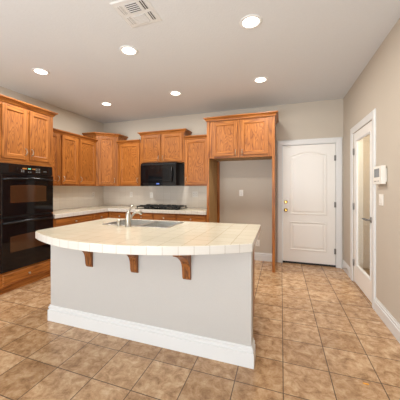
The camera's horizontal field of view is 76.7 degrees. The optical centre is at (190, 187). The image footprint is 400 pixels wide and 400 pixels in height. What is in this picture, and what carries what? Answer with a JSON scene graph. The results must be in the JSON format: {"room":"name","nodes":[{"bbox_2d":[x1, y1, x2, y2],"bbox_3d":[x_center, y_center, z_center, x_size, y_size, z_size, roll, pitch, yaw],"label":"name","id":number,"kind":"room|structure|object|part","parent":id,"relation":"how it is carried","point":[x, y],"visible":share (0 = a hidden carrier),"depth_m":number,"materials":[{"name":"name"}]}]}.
{"room":"kitchen","nodes":[
{"label":"kitchen","id":0,"kind":"room"},
{"bbox_2d":[0,86,102,209],"bbox_3d":[-3.283,-0.074,2.279,0.150,2.765,7.665,0,0,20],"label":"wall","id":1,"kind":"structure","parent":0,"point":[68,121],"depth_m":4.70,"materials":[{"name":"beige paint"}]},
{"bbox_2d":[53,128,79,185],"bbox_3d":[-2.296,-0.497,4.263,0.362,0.924,0.786,0,0,20],"label":"upper cabinet","id":2,"kind":"object","parent":1,"relation":"attached to","point":[65,144],"visible":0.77,"depth_m":4.30,"materials":[{"name":"brown wood"}]},
{"bbox_3d":[-2.230,-0.477,4.032,0.008,0.714,0.212,0,0,20],"label":"door panel","id":3,"kind":"part","parent":2,"relation":"part of","materials":[{"name":"brown wood"}]},
{"bbox_3d":[-2.232,-0.477,4.033,0.020,0.830,0.324,0,0,20],"label":"door","id":4,"kind":"part","parent":2,"relation":"part of","materials":[{"name":"brown wood"}]},
{"bbox_3d":[-2.152,-0.927,4.212,0.050,0.064,0.783,0,0,20],"label":"crown moulding","id":5,"kind":"part","parent":2,"relation":"part of","materials":[{"name":"brown wood"}]},
{"bbox_3d":[-2.098,-0.477,4.406,0.020,0.830,0.347,0,0,20],"label":"door","id":6,"kind":"part","parent":2,"relation":"part of","materials":[{"name":"brown wood"}]},
{"bbox_3d":[-2.095,-0.477,4.405,0.008,0.714,0.235,0,0,20],"label":"door panel","id":7,"kind":"part","parent":2,"relation":"part of","materials":[{"name":"brown wood"}]},
{"bbox_2d":[78,135,97,185],"bbox_3d":[-2.082,-0.497,4.857,0.362,0.924,0.479,0,0,20],"label":"upper cabinet","id":8,"kind":"object","parent":1,"relation":"attached to","point":[86,146],"visible":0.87,"depth_m":4.78,"materials":[{"name":"brown wood"}]},
{"bbox_3d":[-1.950,-0.477,4.808,0.008,0.714,0.321,0,0,20],"label":"door panel","id":9,"kind":"part","parent":8,"relation":"part of","materials":[{"name":"brown wood"}]},
{"bbox_3d":[-1.939,-0.927,4.805,0.050,0.064,0.475,0,0,20],"label":"crown moulding","id":10,"kind":"part","parent":8,"relation":"part of","materials":[{"name":"brown wood"}]},
{"bbox_2d":[0,0,399,123],"bbox_3d":[-1.007,-1.507,1.380,5.042,0.100,7.815,0,0,20],"label":"ceiling","id":11,"kind":"structure","parent":0,"point":[306,50],"depth_m":2.72,"materials":[{"name":"paint"}]},
{"bbox_2d":[32,68,49,74],"bbox_3d":[-1.871,-1.452,3.160,0.196,0.008,0.196,0,0,20],"label":"recessed light","id":12,"kind":"object","parent":11,"relation":"in","point":[40,71],"visible":1,"depth_m":3.15,"materials":[{"name":"white glass"}]},
{"bbox_2d":[101,102,111,105],"bbox_3d":[-1.453,-1.452,4.380,0.196,0.008,0.196,0,0,20],"label":"recessed light","id":13,"kind":"object","parent":11,"relation":"in","point":[102,103],"visible":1,"depth_m":4.37,"materials":[{"name":"white glass"}]},
{"bbox_2d":[119,45,137,55],"bbox_3d":[-0.651,-1.452,2.679,0.196,0.008,0.196,0,0,20],"label":"recessed light","id":14,"kind":"object","parent":11,"relation":"in","point":[126,50],"visible":1,"depth_m":2.66,"materials":[{"name":"white glass"}]},
{"bbox_2d":[109,0,161,27],"bbox_3d":[-0.441,-1.451,2.093,0.310,0.011,0.330,0,0,20],"label":"ceiling vent","id":15,"kind":"object","parent":11,"relation":"in","point":[136,13],"visible":1,"depth_m":2.08,"materials":[{"name":"white metal"}]},
{"bbox_2d":[169,91,181,95],"bbox_3d":[-0.228,-1.452,3.887,0.196,0.008,0.196,0,0,20],"label":"recessed light","id":16,"kind":"object","parent":11,"relation":"in","point":[174,93],"visible":1,"depth_m":3.88,"materials":[{"name":"white glass"}]},
{"bbox_2d":[239,14,261,28],"bbox_3d":[0.532,-1.452,2.216,0.196,0.008,0.196,0,0,20],"label":"recessed light","id":17,"kind":"object","parent":11,"relation":"in","point":[252,21],"visible":1,"depth_m":2.20,"materials":[{"name":"white glass"}]},
{"bbox_2d":[253,77,267,82],"bbox_3d":[0.947,-1.452,3.400,0.196,0.008,0.196,0,0,20],"label":"recessed light","id":18,"kind":"object","parent":11,"relation":"in","point":[258,79],"visible":1,"depth_m":3.38,"materials":[{"name":"white glass"}]},
{"bbox_2d":[0,260,399,399],"bbox_3d":[-0.540,1.358,1.212,6.036,0.100,7.815,0,0,20],"label":"floor","id":19,"kind":"structure","parent":0,"point":[317,335],"depth_m":1.96,"materials":[{"name":"brown tile"}]},
{"bbox_2d":[0,94,57,294],"bbox_3d":[-2.430,0.096,3.467,0.648,2.424,0.902,0,0,20],"label":"tall cabinet","id":20,"kind":"object","parent":19,"relation":"on","point":[26,129],"visible":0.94,"depth_m":3.33,"materials":[{"name":"brown wood"}]},
{"bbox_3d":[-2.226,-0.700,3.207,0.020,0.664,0.324,0,0,20],"label":"door","id":21,"kind":"part","parent":20,"relation":"part of","materials":[{"name":"brown wood"}]},
{"bbox_3d":[-2.223,-0.700,3.206,0.008,0.549,0.212,0,0,20],"label":"door panel","id":22,"kind":"part","parent":20,"relation":"part of","materials":[{"name":"brown wood"}]},
{"bbox_3d":[-2.165,1.131,3.375,0.020,0.145,0.665,0,0,20],"label":"drawer","id":23,"kind":"part","parent":20,"relation":"part of","materials":[{"name":"brown wood"}]},
{"bbox_2d":[0,163,52,273],"bbox_3d":[-2.374,0.367,3.451,0.636,1.343,0.726,0,0,20],"label":"double oven","id":24,"kind":"object","parent":20,"relation":"in","point":[26,191],"visible":0.97,"depth_m":3.29,"materials":[{"name":"black metal"}]},
{"bbox_3d":[-2.155,0.363,3.372,0.018,0.016,0.706,0,0,20],"label":"vent trim","id":25,"kind":"part","parent":24,"relation":"part of","materials":[{"name":"black metal"}]},
{"bbox_3d":[-2.149,0.091,3.369,0.030,0.523,0.726,0,0,20],"label":"door","id":26,"kind":"part","parent":24,"relation":"part of","materials":[{"name":"black glass"}]},
{"bbox_3d":[-2.149,0.698,3.369,0.030,0.650,0.726,0,0,20],"label":"door","id":27,"kind":"part","parent":24,"relation":"part of","materials":[{"name":"black glass"}]},
{"bbox_3d":[-2.155,-0.239,3.372,0.018,0.125,0.726,0,0,20],"label":"control panel","id":28,"kind":"part","parent":24,"relation":"part of","materials":[{"name":"black ceramic"}]},
{"bbox_3d":[-2.107,-0.113,3.355,0.068,0.042,0.703,0,0,20],"label":"handle","id":29,"kind":"part","parent":24,"relation":"part of","materials":[{"name":"black metal"}]},
{"bbox_3d":[-2.107,0.430,3.355,0.068,0.042,0.703,0,0,20],"label":"handle","id":30,"kind":"part","parent":24,"relation":"part of","materials":[{"name":"black metal"}]},
{"bbox_3d":[-2.431,-1.084,3.468,0.643,0.064,0.900,0,0,20],"label":"crown moulding","id":31,"kind":"part","parent":20,"relation":"part of","materials":[{"name":"brown wood"}]},
{"bbox_3d":[-2.105,-0.700,3.543,0.020,0.664,0.324,0,0,20],"label":"door","id":32,"kind":"part","parent":20,"relation":"part of","materials":[{"name":"brown wood"}]},
{"bbox_3d":[-2.102,-0.700,3.542,0.008,0.549,0.212,0,0,20],"label":"door panel","id":33,"kind":"part","parent":20,"relation":"part of","materials":[{"name":"brown wood"}]},
{"bbox_2d":[53,214,91,226],"bbox_3d":[-2.154,0.883,4.233,0.646,0.850,0.822,0,0,20],"label":"base cabinet","id":34,"kind":"object","parent":19,"relation":"on","point":[57,222],"visible":0.16,"depth_m":4.06,"materials":[{"name":"brown wood"}]},
{"bbox_2d":[53,205,206,218],"bbox_3d":[-1.056,0.425,4.391,2.594,0.062,1.863,0,0,20],"label":"countertop","id":35,"kind":"structure","parent":34,"relation":"on","point":[61,213],"depth_m":4.52,"materials":[{"name":"beige tile"}]},
{"bbox_2d":[135,204,187,209],"bbox_3d":[-0.543,0.360,4.856,0.870,0.065,0.510,0,0,20],"label":"gas cooktop","id":36,"kind":"object","parent":35,"relation":"in","point":[147,206],"visible":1,"depth_m":4.72,"materials":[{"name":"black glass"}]},
{"bbox_3d":[-0.543,0.389,4.856,0.870,0.009,0.510,0,0,20],"label":"cooktop plate","id":37,"kind":"part","parent":36,"relation":"part of","materials":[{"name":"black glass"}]},
{"bbox_2d":[92,211,107,220],"bbox_3d":[-1.837,0.883,5.114,0.646,0.850,1.045,0,0,20],"label":"base cabinet","id":38,"kind":"object","parent":19,"relation":"on","point":[102,215],"visible":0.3,"depth_m":4.70,"materials":[{"name":"brown wood"}]},
{"bbox_2d":[108,211,130,218],"bbox_3d":[-1.272,0.883,5.120,0.516,0.850,0.650,0,0,20],"label":"base cabinet","id":39,"kind":"object","parent":19,"relation":"on","point":[111,214],"visible":0.22,"depth_m":4.87,"materials":[{"name":"brown wood"}]},
{"bbox_3d":[-1.345,0.543,4.846,0.448,0.130,0.020,0,0,20],"label":"drawer","id":40,"kind":"part","parent":39,"relation":"part of","materials":[{"name":"brown wood"}]},
{"bbox_2d":[48,245,255,368],"bbox_3d":[-0.321,0.883,2.582,1.983,0.850,0.907,0,0,20],"label":"kitchen island","id":41,"kind":"object","parent":19,"relation":"on","point":[209,315],"visible":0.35,"depth_m":2.08,"materials":[{"name":"grey paint"}]},
{"bbox_2d":[82,251,92,266],"bbox_3d":[-0.964,0.593,2.237,0.068,0.270,0.212,0,0,20],"label":"corbel","id":42,"kind":"object","parent":41,"relation":"attached to","point":[88,255],"visible":0.45,"depth_m":2.31,"materials":[{"name":"brown wood"}]},
{"bbox_2d":[127,255,137,272],"bbox_3d":[-0.511,0.593,2.074,0.068,0.270,0.212,0,0,20],"label":"corbel","id":43,"kind":"object","parent":41,"relation":"attached to","point":[133,259],"visible":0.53,"depth_m":2.14,"materials":[{"name":"brown wood"}]},
{"bbox_2d":[35,218,260,254],"bbox_3d":[-0.377,0.425,2.394,1.950,0.063,1.349,0,0,20],"label":"island countertop","id":44,"kind":"structure","parent":41,"relation":"on","point":[185,238],"depth_m":1.96,"materials":[{"name":"beige tile"}]},
{"bbox_2d":[125,205,142,226],"bbox_3d":[-0.585,0.284,2.615,0.067,0.218,0.203,0,0,42],"label":"faucet","id":45,"kind":"object","parent":44,"relation":"on","point":[128,216],"visible":1,"depth_m":2.56,"materials":[{"name":"silver metal"}]},
{"bbox_3d":[-0.572,0.283,2.625,0.171,0.100,0.040,0,0,-41],"label":"spout","id":46,"kind":"part","parent":45,"relation":"part of","materials":[{"name":"silver metal"}]},
{"bbox_2d":[103,219,182,227],"bbox_3d":[-0.513,0.469,2.799,0.776,0.159,0.449,0,0,20],"label":"sink","id":47,"kind":"object","parent":44,"relation":"in","point":[143,223],"visible":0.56,"depth_m":2.93,"materials":[{"name":"silver metal"}]},
{"bbox_3d":[-0.668,0.471,2.855,0.401,0.154,0.402,0,0,20],"label":"bowl","id":48,"kind":"part","parent":47,"relation":"part of","materials":[{"name":"silver metal"}]},
{"bbox_3d":[-0.319,0.471,2.729,0.321,0.154,0.402,0,0,20],"label":"bowl","id":49,"kind":"part","parent":47,"relation":"part of","materials":[{"name":"silver metal"}]},
{"bbox_3d":[-0.453,1.232,2.217,1.983,0.152,0.131,0,0,20],"label":"baseboard","id":50,"kind":"part","parent":41,"relation":"part of","materials":[{"name":"white paint"}]},
{"bbox_2d":[173,255,190,279],"bbox_3d":[-0.060,0.593,1.912,0.068,0.270,0.212,0,0,20],"label":"corbel","id":51,"kind":"object","parent":41,"relation":"attached to","point":[185,260],"visible":0.78,"depth_m":1.97,"materials":[{"name":"brown wood"}]},
{"bbox_2d":[131,212,175,220],"bbox_3d":[-0.591,0.883,4.875,0.928,0.850,0.650,0,0,20],"label":"base cabinet","id":52,"kind":"object","parent":19,"relation":"on","point":[147,216],"visible":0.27,"depth_m":4.58,"materials":[{"name":"brown wood"}]},
{"bbox_3d":[-0.898,0.543,4.686,0.452,0.130,0.020,0,0,20],"label":"drawer","id":53,"kind":"part","parent":52,"relation":"part of","materials":[{"name":"brown wood"}]},
{"bbox_3d":[-0.466,0.543,4.530,0.427,0.130,0.020,0,0,20],"label":"drawer","id":54,"kind":"part","parent":52,"relation":"part of","materials":[{"name":"brown wood"}]},
{"bbox_2d":[176,214,206,221],"bbox_3d":[0.110,0.883,4.622,0.557,0.850,0.650,0,0,20],"label":"base cabinet","id":55,"kind":"object","parent":19,"relation":"on","point":[179,217],"visible":0.24,"depth_m":4.35,"materials":[{"name":"brown wood"}]},
{"bbox_2d":[203,110,278,272],"bbox_3d":[0.886,0.067,4.338,1.190,2.482,0.662,0,0,20],"label":"refrigerator surround","id":56,"kind":"object","parent":19,"relation":"on","point":[229,137],"visible":0.94,"depth_m":4.11,"materials":[{"name":"brown wood"}]},
{"bbox_3d":[0.400,0.098,4.538,0.040,2.420,0.612,0,0,20],"label":"panel","id":57,"kind":"part","parent":56,"relation":"part of","materials":[{"name":"brown wood"}]},
{"bbox_3d":[0.572,-0.809,4.154,0.403,0.561,0.020,0,0,20],"label":"door","id":58,"kind":"part","parent":56,"relation":"part of","materials":[{"name":"brown wood"}]},
{"bbox_3d":[0.571,-0.808,4.151,0.291,0.445,0.008,0,0,20],"label":"door panel","id":59,"kind":"part","parent":56,"relation":"part of","materials":[{"name":"brown wood"}]},
{"bbox_3d":[0.886,-1.142,4.337,1.190,0.064,0.662,0,0,20],"label":"crown moulding","id":60,"kind":"part","parent":56,"relation":"part of","materials":[{"name":"brown wood"}]},
{"bbox_3d":[1.009,-0.808,3.993,0.311,0.445,0.008,0,0,20],"label":"door panel","id":61,"kind":"part","parent":56,"relation":"part of","materials":[{"name":"brown wood"}]},
{"bbox_3d":[1.010,-0.809,3.996,0.423,0.561,0.020,0,0,20],"label":"door","id":62,"kind":"part","parent":56,"relation":"part of","materials":[{"name":"brown wood"}]},
{"bbox_3d":[1.388,0.098,4.183,0.040,2.420,0.612,0,0,20],"label":"panel","id":63,"kind":"part","parent":56,"relation":"part of","materials":[{"name":"brown wood"}]},
{"bbox_2d":[103,99,342,261],"bbox_3d":[0.347,-0.074,4.966,4.862,2.765,0.150,0,0,20],"label":"wall","id":64,"kind":"structure","parent":0,"point":[316,119],"depth_m":4.57,"materials":[{"name":"beige paint"}]},
{"bbox_2d":[82,132,127,185],"bbox_3d":[-1.766,-0.573,5.294,0.657,1.071,0.657,0,0,20],"label":"upper cabinet","id":65,"kind":"object","parent":64,"relation":"attached to","point":[106,145],"visible":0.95,"depth_m":5.12,"materials":[{"name":"brown wood"}]},
{"bbox_3d":[-1.724,-1.076,5.205,0.929,0.064,0.267,0,0,-25],"label":"crown moulding","id":66,"kind":"part","parent":65,"relation":"part of","materials":[{"name":"brown wood"}]},
{"bbox_3d":[-1.685,-0.551,5.121,0.248,0.977,0.248,0,0,20],"label":"door","id":67,"kind":"part","parent":65,"relation":"part of","materials":[{"name":"brown wood"}]},
{"bbox_3d":[-1.683,-0.550,5.118,0.222,0.861,0.008,0,0,-25],"label":"door panel","id":68,"kind":"part","parent":65,"relation":"part of","materials":[{"name":"brown wood"}]},
{"bbox_2d":[116,139,140,185],"bbox_3d":[-1.199,-0.497,5.248,0.541,0.923,0.362,0,0,20],"label":"upper cabinet","id":69,"kind":"object","parent":64,"relation":"attached to","point":[129,151],"visible":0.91,"depth_m":5.11,"materials":[{"name":"brown wood"}]},
{"bbox_3d":[-1.250,-0.927,5.105,0.538,0.064,0.050,0,0,20],"label":"crown moulding","id":70,"kind":"part","parent":69,"relation":"part of","materials":[{"name":"brown wood"}]},
{"bbox_3d":[-1.237,-0.477,5.113,0.348,0.716,0.008,0,0,20],"label":"door panel","id":71,"kind":"part","parent":69,"relation":"part of","materials":[{"name":"brown wood"}]},
{"bbox_2d":[53,186,206,209],"bbox_3d":[-1.057,0.178,4.400,2.604,0.429,1.865,0,0,20],"label":"backsplash","id":72,"kind":"structure","parent":64,"relation":"attached to","point":[64,197],"depth_m":5.18,"materials":[{"name":"beige tile"}]},
{"bbox_2d":[192,191,197,196],"bbox_3d":[0.096,0.128,4.963,0.115,0.116,0.008,0,0,20],"label":"wall outlet","id":73,"kind":"object","parent":72,"relation":"attached to","point":[194,193],"visible":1,"depth_m":4.96,"materials":[{"name":"white plastic"}]},
{"bbox_2d":[137,128,191,163],"bbox_3d":[-0.504,-0.790,4.998,1.034,0.618,0.362,0,0,20],"label":"upper cabinet","id":74,"kind":"object","parent":64,"relation":"attached to","point":[162,145],"visible":0.92,"depth_m":4.84,"materials":[{"name":"brown wood"}]},
{"bbox_3d":[-0.771,-0.769,4.945,0.296,0.411,0.008,0,0,20],"label":"door panel","id":75,"kind":"part","parent":74,"relation":"part of","materials":[{"name":"brown wood"}]},
{"bbox_3d":[-0.770,-0.770,4.948,0.408,0.527,0.020,0,0,20],"label":"door","id":76,"kind":"part","parent":74,"relation":"part of","materials":[{"name":"brown wood"}]},
{"bbox_2d":[140,162,183,185],"bbox_3d":[-0.548,-0.260,4.938,0.745,0.442,0.489,0,0,20],"label":"microwave","id":77,"kind":"object","parent":74,"relation":"attached to","point":[162,173],"visible":1,"depth_m":4.76,"materials":[{"name":"black plastic"}]},
{"bbox_3d":[-0.608,-0.271,4.770,0.745,0.317,0.034,0,0,20],"label":"door","id":78,"kind":"part","parent":77,"relation":"part of","materials":[{"name":"black glass"}]},
{"bbox_3d":[-0.608,-0.074,4.770,0.745,0.070,0.034,0,0,20],"label":"control panel","id":79,"kind":"part","parent":77,"relation":"part of","materials":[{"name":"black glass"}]},
{"bbox_3d":[-0.504,-1.067,4.999,1.034,0.064,0.357,0,0,20],"label":"crown moulding","id":80,"kind":"part","parent":74,"relation":"part of","materials":[{"name":"brown wood"}]},
{"bbox_3d":[-0.347,-0.769,4.793,0.317,0.411,0.008,0,0,20],"label":"door panel","id":81,"kind":"part","parent":74,"relation":"part of","materials":[{"name":"brown wood"}]},
{"bbox_3d":[-0.346,-0.770,4.795,0.429,0.527,0.020,0,0,20],"label":"door","id":82,"kind":"part","parent":74,"relation":"part of","materials":[{"name":"brown wood"}]},
{"bbox_2d":[184,134,206,185],"bbox_3d":[0.179,-0.497,4.753,0.518,0.923,0.362,0,0,20],"label":"upper cabinet","id":83,"kind":"object","parent":64,"relation":"attached to","point":[195,145],"visible":0.66,"depth_m":4.63,"materials":[{"name":"brown wood"}]},
{"bbox_3d":[0.128,-0.927,4.609,0.515,0.064,0.050,0,0,20],"label":"crown moulding","id":84,"kind":"part","parent":83,"relation":"part of","materials":[{"name":"brown wood"}]},
{"bbox_3d":[0.107,-0.477,4.629,0.331,0.716,0.008,0,0,20],"label":"door panel","id":85,"kind":"part","parent":83,"relation":"part of","materials":[{"name":"brown wood"}]},
{"bbox_2d":[254,252,271,261],"bbox_3d":[0.996,1.238,4.643,0.980,0.140,0.018,0,0,20],"label":"baseboard","id":86,"kind":"structure","parent":64,"relation":"attached to","point":[257,256],"depth_m":4.53,"materials":[{"name":"white paint"}]},
{"bbox_2d":[277,137,341,267],"bbox_3d":[2.017,0.239,4.315,1.006,2.138,0.164,0,0,20],"label":"door","id":87,"kind":"structure","parent":64,"relation":"in","point":[309,171],"depth_m":4.29,"materials":[{"name":"white paint"}]},
{"bbox_3d":[2.004,0.828,4.296,0.577,0.490,0.012,0,0,20],"label":"panel","id":88,"kind":"part","parent":87,"relation":"part of","materials":[{"name":"white paint"}]},
{"bbox_3d":[2.004,-0.086,4.296,0.577,1.087,0.012,0,0,20],"label":"panel","id":89,"kind":"part","parent":87,"relation":"part of","materials":[{"name":"white paint"}]},
{"bbox_2d":[364,135,369,275],"bbox_3d":[2.690,0.008,2.858,0.974,2.600,1.700,0,0,20],"label":"wall","id":90,"kind":"structure","parent":0,"point":[367,138],"depth_m":3.69,"materials":[{"name":"beige paint"}]},
{"bbox_2d":[343,18,399,323],"bbox_3d":[1.280,-0.074,0.557,0.120,2.765,7.515,0,0,20],"label":"wall","id":91,"kind":"structure","parent":0,"point":[377,86],"depth_m":2.50,"materials":[{"name":"beige paint"}]},
{"bbox_2d":[350,108,375,308],"bbox_3d":[2.180,0.229,3.162,0.172,2.158,0.999,0,0,20],"label":"door","id":92,"kind":"structure","parent":91,"relation":"in","point":[366,283],"depth_m":3.40,"materials":[{"name":"white paint"}]},
{"bbox_2d":[342,260,399,342],"bbox_3d":[1.217,1.238,0.585,0.018,0.140,7.505,0,0,20],"label":"baseboard","id":93,"kind":"structure","parent":91,"relation":"attached to","point":[383,313],"depth_m":2.41,"materials":[{"name":"white paint"}]},
{"bbox_2d":[373,165,386,183],"bbox_3d":[1.900,-0.127,2.531,0.049,0.180,0.240,0,0,20],"label":"thermostat","id":94,"kind":"object","parent":91,"relation":"attached to","point":[379,172],"visible":1,"depth_m":2.45,"materials":[{"name":"white plastic"}]},
{"bbox_2d":[379,194,382,205],"bbox_3d":[1.931,0.121,2.557,0.010,0.116,0.115,0,0,20],"label":"light switch","id":95,"kind":"object","parent":91,"relation":"attached to","point":[380,195],"visible":1,"depth_m":2.54,"materials":[{"name":"white plastic"}]}
]}

